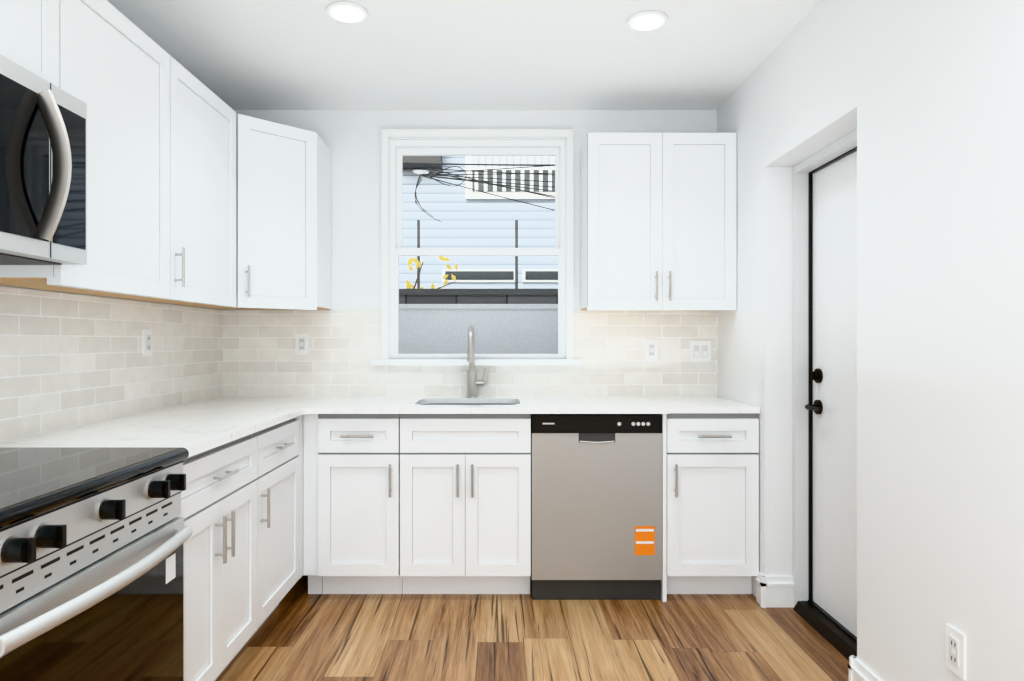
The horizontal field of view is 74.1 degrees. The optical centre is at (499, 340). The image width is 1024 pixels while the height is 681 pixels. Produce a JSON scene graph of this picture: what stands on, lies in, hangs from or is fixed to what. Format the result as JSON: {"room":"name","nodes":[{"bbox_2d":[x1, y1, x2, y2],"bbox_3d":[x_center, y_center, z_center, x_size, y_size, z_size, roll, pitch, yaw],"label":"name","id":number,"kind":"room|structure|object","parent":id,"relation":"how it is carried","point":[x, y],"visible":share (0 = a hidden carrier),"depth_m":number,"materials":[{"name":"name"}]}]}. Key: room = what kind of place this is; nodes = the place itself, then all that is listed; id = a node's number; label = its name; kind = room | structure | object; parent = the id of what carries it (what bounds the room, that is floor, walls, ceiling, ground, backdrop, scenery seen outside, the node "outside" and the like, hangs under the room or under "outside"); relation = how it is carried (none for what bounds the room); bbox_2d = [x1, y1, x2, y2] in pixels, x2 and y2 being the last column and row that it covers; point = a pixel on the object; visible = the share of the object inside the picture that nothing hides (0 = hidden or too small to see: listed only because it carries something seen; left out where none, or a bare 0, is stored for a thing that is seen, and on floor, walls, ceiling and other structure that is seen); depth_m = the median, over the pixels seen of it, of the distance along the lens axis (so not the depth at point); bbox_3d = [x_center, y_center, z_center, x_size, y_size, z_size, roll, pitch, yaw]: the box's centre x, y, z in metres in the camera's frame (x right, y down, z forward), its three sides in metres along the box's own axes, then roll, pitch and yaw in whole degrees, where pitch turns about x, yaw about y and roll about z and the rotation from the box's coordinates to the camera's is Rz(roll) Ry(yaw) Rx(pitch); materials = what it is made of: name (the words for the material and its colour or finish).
{"room":"kitchen","nodes":[
{"label":"kitchen","id":0,"kind":"room"},
{"bbox_2d":[0,285,221,309],"bbox_3d":[-1.695,-0.035,1.085,0.300,2.490,5.370,0,0,0],"label":"wall","id":1,"kind":"structure","parent":0,"point":[104,297],"depth_m":2.63,"materials":[{"name":"paint"}]},
{"bbox_2d":[0,0,58,87],"bbox_3d":[-1.381,-0.857,1.500,0.322,0.397,0.760,0,0,0],"label":"upper cabinet","id":2,"kind":"object","parent":1,"relation":"attached to","point":[29,35],"visible":0.61,"depth_m":1.78,"materials":[{"name":"white wood"}]},
{"bbox_2d":[0,54,86,264],"bbox_3d":[-1.301,-0.431,1.500,0.482,0.450,0.760,0,0,0],"label":"microwave","id":3,"kind":"object","parent":2,"relation":"attached to","point":[43,171],"visible":1,"depth_m":1.67,"materials":[{"name":"silver metal"}]},
{"bbox_2d":[0,0,169,298],"bbox_3d":[-1.381,-0.605,2.196,0.322,0.900,0.628,0,0,0],"label":"upper cabinet","id":4,"kind":"object","parent":1,"relation":"attached to","point":[114,69],"visible":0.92,"depth_m":2.19,"materials":[{"name":"white wood"}]},
{"bbox_2d":[0,286,223,440],"bbox_3d":[-1.541,0.071,2.385,0.008,0.477,2.730,0,0,0],"label":"backsplash","id":5,"kind":"structure","parent":1,"relation":"attached to","point":[69,360],"depth_m":2.58,"materials":[{"name":"tile"}]},
{"bbox_2d":[143,329,151,355],"bbox_3d":[-1.532,0.010,2.953,0.010,0.116,0.072,0,0,0],"label":"outlet","id":6,"kind":"object","parent":1,"relation":"attached to","point":[147,342],"visible":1,"depth_m":2.94,"materials":[{"name":"white plastic"}]},
{"bbox_2d":[86,56,235,306],"bbox_3d":[-1.363,-0.605,2.825,0.358,0.900,0.626,0,0,0],"label":"upper cabinet","id":7,"kind":"object","parent":1,"relation":"attached to","point":[202,193],"visible":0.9,"depth_m":2.79,"materials":[{"name":"white wood"}]},
{"bbox_2d":[171,114,331,309],"bbox_3d":[-1.236,-0.605,3.461,0.612,0.900,0.612,0,0,0],"label":"upper cabinet","id":8,"kind":"object","parent":1,"relation":"attached to","point":[283,217],"visible":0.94,"depth_m":3.32,"materials":[{"name":"white wood"}]},
{"bbox_2d":[107,0,819,109],"bbox_3d":[-0.170,-1.330,1.085,3.350,0.100,5.970,0,0,0],"label":"ceiling","id":9,"kind":"structure","parent":0,"point":[454,55],"depth_m":3.00,"materials":[{"name":"paint"}]},
{"bbox_2d":[326,2,367,23],"bbox_3d":[-0.594,-1.272,2.640,0.160,0.011,0.160,0,0,0],"label":"recessed light","id":10,"kind":"object","parent":9,"relation":"in","point":[348,12],"visible":0.98,"depth_m":2.63,"materials":[{"name":"white plastic"}]},
{"bbox_2d":[627,11,667,31],"bbox_3d":[0.588,-1.272,2.710,0.160,0.011,0.160,0,0,0],"label":"recessed light","id":11,"kind":"object","parent":9,"relation":"in","point":[644,21],"visible":0.94,"depth_m":2.69,"materials":[{"name":"white plastic"}]},
{"bbox_2d":[234,110,716,309],"bbox_3d":[-0.170,-0.035,3.920,3.350,2.490,0.300,0,0,0],"label":"wall","id":12,"kind":"structure","parent":0,"point":[351,139],"depth_m":3.77,"materials":[{"name":"paint"}]},
{"bbox_2d":[295,334,308,354],"bbox_3d":[-1.097,0.020,3.757,0.072,0.116,0.010,0,0,0],"label":"electrical outlet","id":13,"kind":"object","parent":12,"relation":"attached to","point":[301,344],"visible":1,"depth_m":3.76,"materials":[{"name":"white plastic"}]},
{"bbox_2d":[224,310,716,395],"bbox_3d":[-0.166,0.071,3.766,2.742,0.477,0.008,0,0,0],"label":"backsplash","id":14,"kind":"structure","parent":12,"relation":"attached to","point":[260,359],"depth_m":3.76,"materials":[{"name":"tile"}]},
{"bbox_2d":[371,129,580,364],"bbox_3d":[-0.131,-0.516,3.812,1.155,1.304,0.175,0,0,0],"label":"window","id":15,"kind":"structure","parent":12,"relation":"in","point":[400,149],"depth_m":3.80,"materials":[{"name":"white plastic"}]},
{"bbox_2d":[645,340,657,360],"bbox_3d":[0.839,0.053,3.757,0.072,0.116,0.010,0,0,0],"label":"electrical outlet","id":16,"kind":"object","parent":12,"relation":"attached to","point":[651,350],"visible":1,"depth_m":3.76,"materials":[{"name":"white plastic"}]},
{"bbox_2d":[580,133,736,309],"bbox_3d":[0.824,-0.605,3.588,0.758,0.900,0.358,0,0,0],"label":"upper cabinet","id":17,"kind":"object","parent":12,"relation":"attached to","point":[658,221],"visible":1,"depth_m":3.46,"materials":[{"name":"white wood"}]},
{"bbox_2d":[690,341,710,361],"bbox_3d":[1.110,0.060,3.756,0.116,0.116,0.011,0,0,0],"label":"switch plate","id":18,"kind":"object","parent":12,"relation":"attached to","point":[700,351],"visible":1,"depth_m":3.76,"materials":[{"name":"white plastic"}]},
{"bbox_2d":[215,575,848,680],"bbox_3d":[-0.170,1.240,1.085,3.350,0.060,5.970,0,0,0],"label":"floor","id":19,"kind":"structure","parent":0,"point":[301,634],"depth_m":2.73,"materials":[{"name":"brown wood"}]},
{"bbox_2d":[0,447,192,680],"bbox_3d":[-1.175,0.753,1.499,0.734,0.914,0.758,0,0,0],"label":"range","id":20,"kind":"object","parent":19,"relation":"on","point":[93,540],"visible":1,"depth_m":1.49,"materials":[{"name":"silver metal"}]},
{"bbox_2d":[178,434,256,680],"bbox_3d":[-1.213,0.774,2.227,0.660,0.872,0.683,0,0,0],"label":"base cabinet","id":21,"kind":"object","parent":19,"relation":"on","point":[219,504],"visible":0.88,"depth_m":2.21,"materials":[{"name":"white wood"}]},
{"bbox_2d":[0,404,307,457],"bbox_3d":[-1.213,0.324,2.499,0.660,0.027,1.230,0,0,0],"label":"countertop","id":22,"kind":"structure","parent":21,"relation":"on","point":[195,428],"depth_m":2.39,"materials":[{"name":"stone"}]},
{"bbox_2d":[232,418,298,659],"bbox_3d":[-1.213,0.774,2.840,0.660,0.872,0.540,0,0,0],"label":"base cabinet","id":23,"kind":"object","parent":19,"relation":"on","point":[277,478],"visible":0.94,"depth_m":2.81,"materials":[{"name":"white wood"}]},
{"bbox_2d":[295,414,322,593],"bbox_3d":[-1.196,0.774,3.442,0.695,0.872,0.653,0,0,0],"label":"cabinet filler","id":24,"kind":"object","parent":19,"relation":"on","point":[308,494],"visible":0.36,"depth_m":3.16,"materials":[{"name":"white wood"}]},
{"bbox_2d":[318,414,401,593],"bbox_3d":[-0.657,0.774,3.438,0.378,0.872,0.660,0,0,0],"label":"base cabinet","id":25,"kind":"object","parent":19,"relation":"on","point":[358,503],"visible":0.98,"depth_m":3.15,"materials":[{"name":"white wood"}]},
{"bbox_2d":[400,414,530,593],"bbox_3d":[-0.161,0.774,3.438,0.610,0.872,0.660,0,0,0],"label":"base cabinet","id":26,"kind":"object","parent":19,"relation":"on","point":[465,503],"visible":1,"depth_m":3.15,"materials":[{"name":"white wood"}]},
{"bbox_2d":[188,396,759,413],"bbox_3d":[-0.170,0.324,3.426,2.746,0.027,0.683,0,0,0],"label":"countertop","id":27,"kind":"structure","parent":26,"relation":"on","point":[316,404],"depth_m":3.29,"materials":[{"name":"stone"}]},
{"bbox_2d":[421,403,514,404],"bbox_3d":[-0.160,0.429,3.453,0.560,0.182,0.405,0,0,0],"label":"sink basin","id":28,"kind":"object","parent":27,"relation":"in","point":[468,404],"visible":0.17,"depth_m":3.64,"materials":[{"name":"silver metal"}]},
{"bbox_2d":[466,324,487,397],"bbox_3d":[-0.124,0.110,3.616,0.117,0.400,0.218,0,0,0],"label":"faucet","id":29,"kind":"object","parent":27,"relation":"on","point":[473,383],"visible":1,"depth_m":3.67,"materials":[{"name":"silver metal"}]},
{"bbox_2d":[530,414,661,599],"bbox_3d":[0.449,0.777,3.431,0.604,0.866,0.585,0,0,0],"label":"dishwasher","id":30,"kind":"object","parent":19,"relation":"on","point":[596,506],"visible":0.98,"depth_m":3.14,"materials":[{"name":"grey metal"}]},
{"bbox_2d":[660,413,758,601],"bbox_3d":[0.977,0.774,3.438,0.448,0.872,0.660,0,0,0],"label":"base cabinet","id":31,"kind":"object","parent":19,"relation":"on","point":[710,503],"visible":0.9,"depth_m":3.15,"materials":[{"name":"white wood"}]},
{"bbox_2d":[717,0,1023,680],"bbox_3d":[1.355,-0.035,1.085,0.300,2.490,5.370,0,0,0],"label":"wall","id":32,"kind":"structure","parent":0,"point":[925,98],"depth_m":1.98,"materials":[{"name":"paint"}]},
{"bbox_2d":[755,571,881,680],"bbox_3d":[1.257,1.141,0.775,0.146,0.138,4.750,0,0,0],"label":"baseboard","id":33,"kind":"structure","parent":32,"relation":"attached to","point":[774,591],"depth_m":3.08,"materials":[{"name":"white wood"}]},
{"bbox_2d":[792,129,856,607],"bbox_3d":[1.415,0.210,2.690,0.170,1.999,0.798,0,0,0],"label":"door frame","id":34,"kind":"structure","parent":32,"relation":"attached to","point":[804,171],"depth_m":3.06,"materials":[{"name":"white paint"}]},
{"bbox_2d":[793,600,856,659],"bbox_3d":[1.387,1.188,2.690,0.137,0.043,0.728,0,0,0],"label":"door threshold sill","id":35,"kind":"structure","parent":32,"relation":"attached to","point":[836,634],"depth_m":2.79,"materials":[{"name":"black metal"}]},
{"bbox_2d":[805,151,856,636],"bbox_3d":[1.395,0.209,2.690,0.108,1.918,0.720,0,0,0],"label":"entry door","id":36,"kind":"structure","parent":32,"relation":"in","point":[833,407],"depth_m":2.84,"materials":[{"name":"white paint"},{"name":"oil rubbed bronze"}]},
{"bbox_2d":[946,624,965,679],"bbox_3d":[1.200,0.820,1.790,0.010,0.116,0.072,0,0,0],"label":"outlet","id":37,"kind":"object","parent":32,"relation":"attached to","point":[956,651],"visible":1,"depth_m":1.78,"materials":[{"name":"white plastic"}]},
{"label":"outside","id":38,"kind":"structure","parent":0,"visible":0},
{"bbox_3d":[-0.045,1.760,8.420,15.000,0.100,8.700,0,0,0],"label":"ground","id":39,"kind":"structure","parent":38,"visible":0},
{"bbox_2d":[417,220,419,288],"bbox_3d":[-0.765,0.290,6.370,0.026,2.840,0.026,0,0,-21],"label":"fence post","id":40,"kind":"object","parent":39,"relation":"on","point":[418,223],"depth_m":6.36,"materials":[{"name":"grey metal"}]},
{"bbox_2d":[406,256,457,288],"bbox_3d":[-0.756,0.483,5.870,0.828,2.455,0.195,0,0,0],"label":"tree","id":41,"kind":"object","parent":39,"relation":"on","point":[408,284],"depth_m":5.87,"materials":[{"name":"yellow plant"}]},
{"bbox_2d":[399,289,557,303],"bbox_3d":[-0.045,0.650,5.470,9.000,2.120,0.240,0,0,0],"label":"block","id":42,"kind":"object","parent":39,"relation":"on","point":[515,295],"depth_m":5.37,"materials":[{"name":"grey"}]},
{"bbox_2d":[399,156,557,288],"bbox_3d":[-0.045,-3.040,8.780,15.000,9.500,0.580,0,0,0],"label":"house","id":43,"kind":"structure","parent":39,"relation":"on","point":[447,226],"depth_m":8.77,"materials":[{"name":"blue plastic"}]},
{"bbox_2d":[399,304,557,353],"bbox_3d":[-0.045,0.720,5.125,9.000,1.980,0.230,0,0,0],"label":"stucco yardwall","id":44,"kind":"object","parent":39,"relation":"on","point":[466,319],"depth_m":5.02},
{"bbox_2d":[515,220,517,288],"bbox_3d":[0.155,0.290,6.370,0.026,2.840,0.026,0,0,-21],"label":"fence post","id":45,"kind":"object","parent":39,"relation":"on","point":[516,257],"depth_m":6.36,"materials":[{"name":"grey metal"}]},
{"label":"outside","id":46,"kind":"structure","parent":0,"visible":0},
{"bbox_2d":[415,180,440,221],"bbox_3d":[-0.758,-1.474,7.170,0.290,0.456,0.009,0,0,0],"label":"wire","id":47,"kind":"object","parent":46,"point":[422,210],"depth_m":7.17,"materials":[{"name":"black plastic"}]},
{"bbox_2d":[422,166,466,186],"bbox_3d":[-0.590,-1.734,7.170,0.474,0.214,0.010,0,0,0],"label":"wire loop","id":48,"kind":"object","parent":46,"point":[444,169],"depth_m":7.17,"materials":[{"name":"black plastic"}]},
{"bbox_2d":[403,162,554,165],"bbox_3d":[0.205,-2.100,7.970,5.501,0.098,0.020,0,0,0],"label":"wire","id":49,"kind":"object","parent":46,"point":[479,164],"depth_m":7.96,"materials":[{"name":"black plastic"}]},
{"bbox_2d":[422,176,554,210],"bbox_3d":[1.075,-1.344,7.420,3.803,0.802,0.511,0,0,0],"label":"wire","id":50,"kind":"object","parent":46,"point":[490,193],"depth_m":7.25,"materials":[{"name":"black plastic"}]},
{"bbox_2d":[422,167,554,197],"bbox_3d":[1.075,-1.476,7.420,3.802,0.723,0.511,0,0,0],"label":"wire","id":51,"kind":"object","parent":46,"point":[491,183],"depth_m":7.25,"materials":[{"name":"black plastic"}]},
{"bbox_2d":[422,175,554,187],"bbox_3d":[1.075,-1.644,7.420,3.802,0.207,0.511,0,0,0],"label":"wire","id":52,"kind":"object","parent":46,"point":[496,182],"depth_m":7.26,"materials":[{"name":"black plastic"}]},
{"bbox_2d":[422,174,554,182],"bbox_3d":[1.075,-1.709,7.420,3.802,0.100,0.511,0,0,0],"label":"wire","id":53,"kind":"object","parent":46,"point":[495,178],"depth_m":7.25,"materials":[{"name":"black plastic"}]},
{"bbox_2d":[422,168,554,174],"bbox_3d":[1.075,-1.809,7.420,3.802,0.050,0.511,0,0,0],"label":"wire","id":54,"kind":"object","parent":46,"point":[484,171],"depth_m":7.23,"materials":[{"name":"black plastic"}]},
{"bbox_2d":[422,165,554,173],"bbox_3d":[1.075,-1.949,7.420,3.802,0.386,0.511,0,0,0],"label":"wire","id":55,"kind":"object","parent":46,"point":[491,169],"depth_m":7.25,"materials":[{"name":"black plastic"}]},
{"bbox_2d":[423,170,554,196],"bbox_3d":[1.075,-1.516,7.420,3.802,0.571,0.511,0,0,0],"label":"wire","id":56,"kind":"object","parent":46,"point":[492,184],"depth_m":7.25,"materials":[{"name":"black plastic"}]},
{"bbox_2d":[424,175,554,191],"bbox_3d":[1.075,-1.588,7.420,3.802,0.325,0.511,0,0,0],"label":"wire","id":57,"kind":"object","parent":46,"point":[497,184],"depth_m":7.26,"materials":[{"name":"black plastic"}]},
{"bbox_2d":[428,172,554,174],"bbox_3d":[1.075,-1.866,7.420,3.802,0.238,0.511,0,0,0],"label":"wire","id":58,"kind":"object","parent":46,"point":[492,174],"depth_m":7.25,"materials":[{"name":"black plastic"}]}
]}

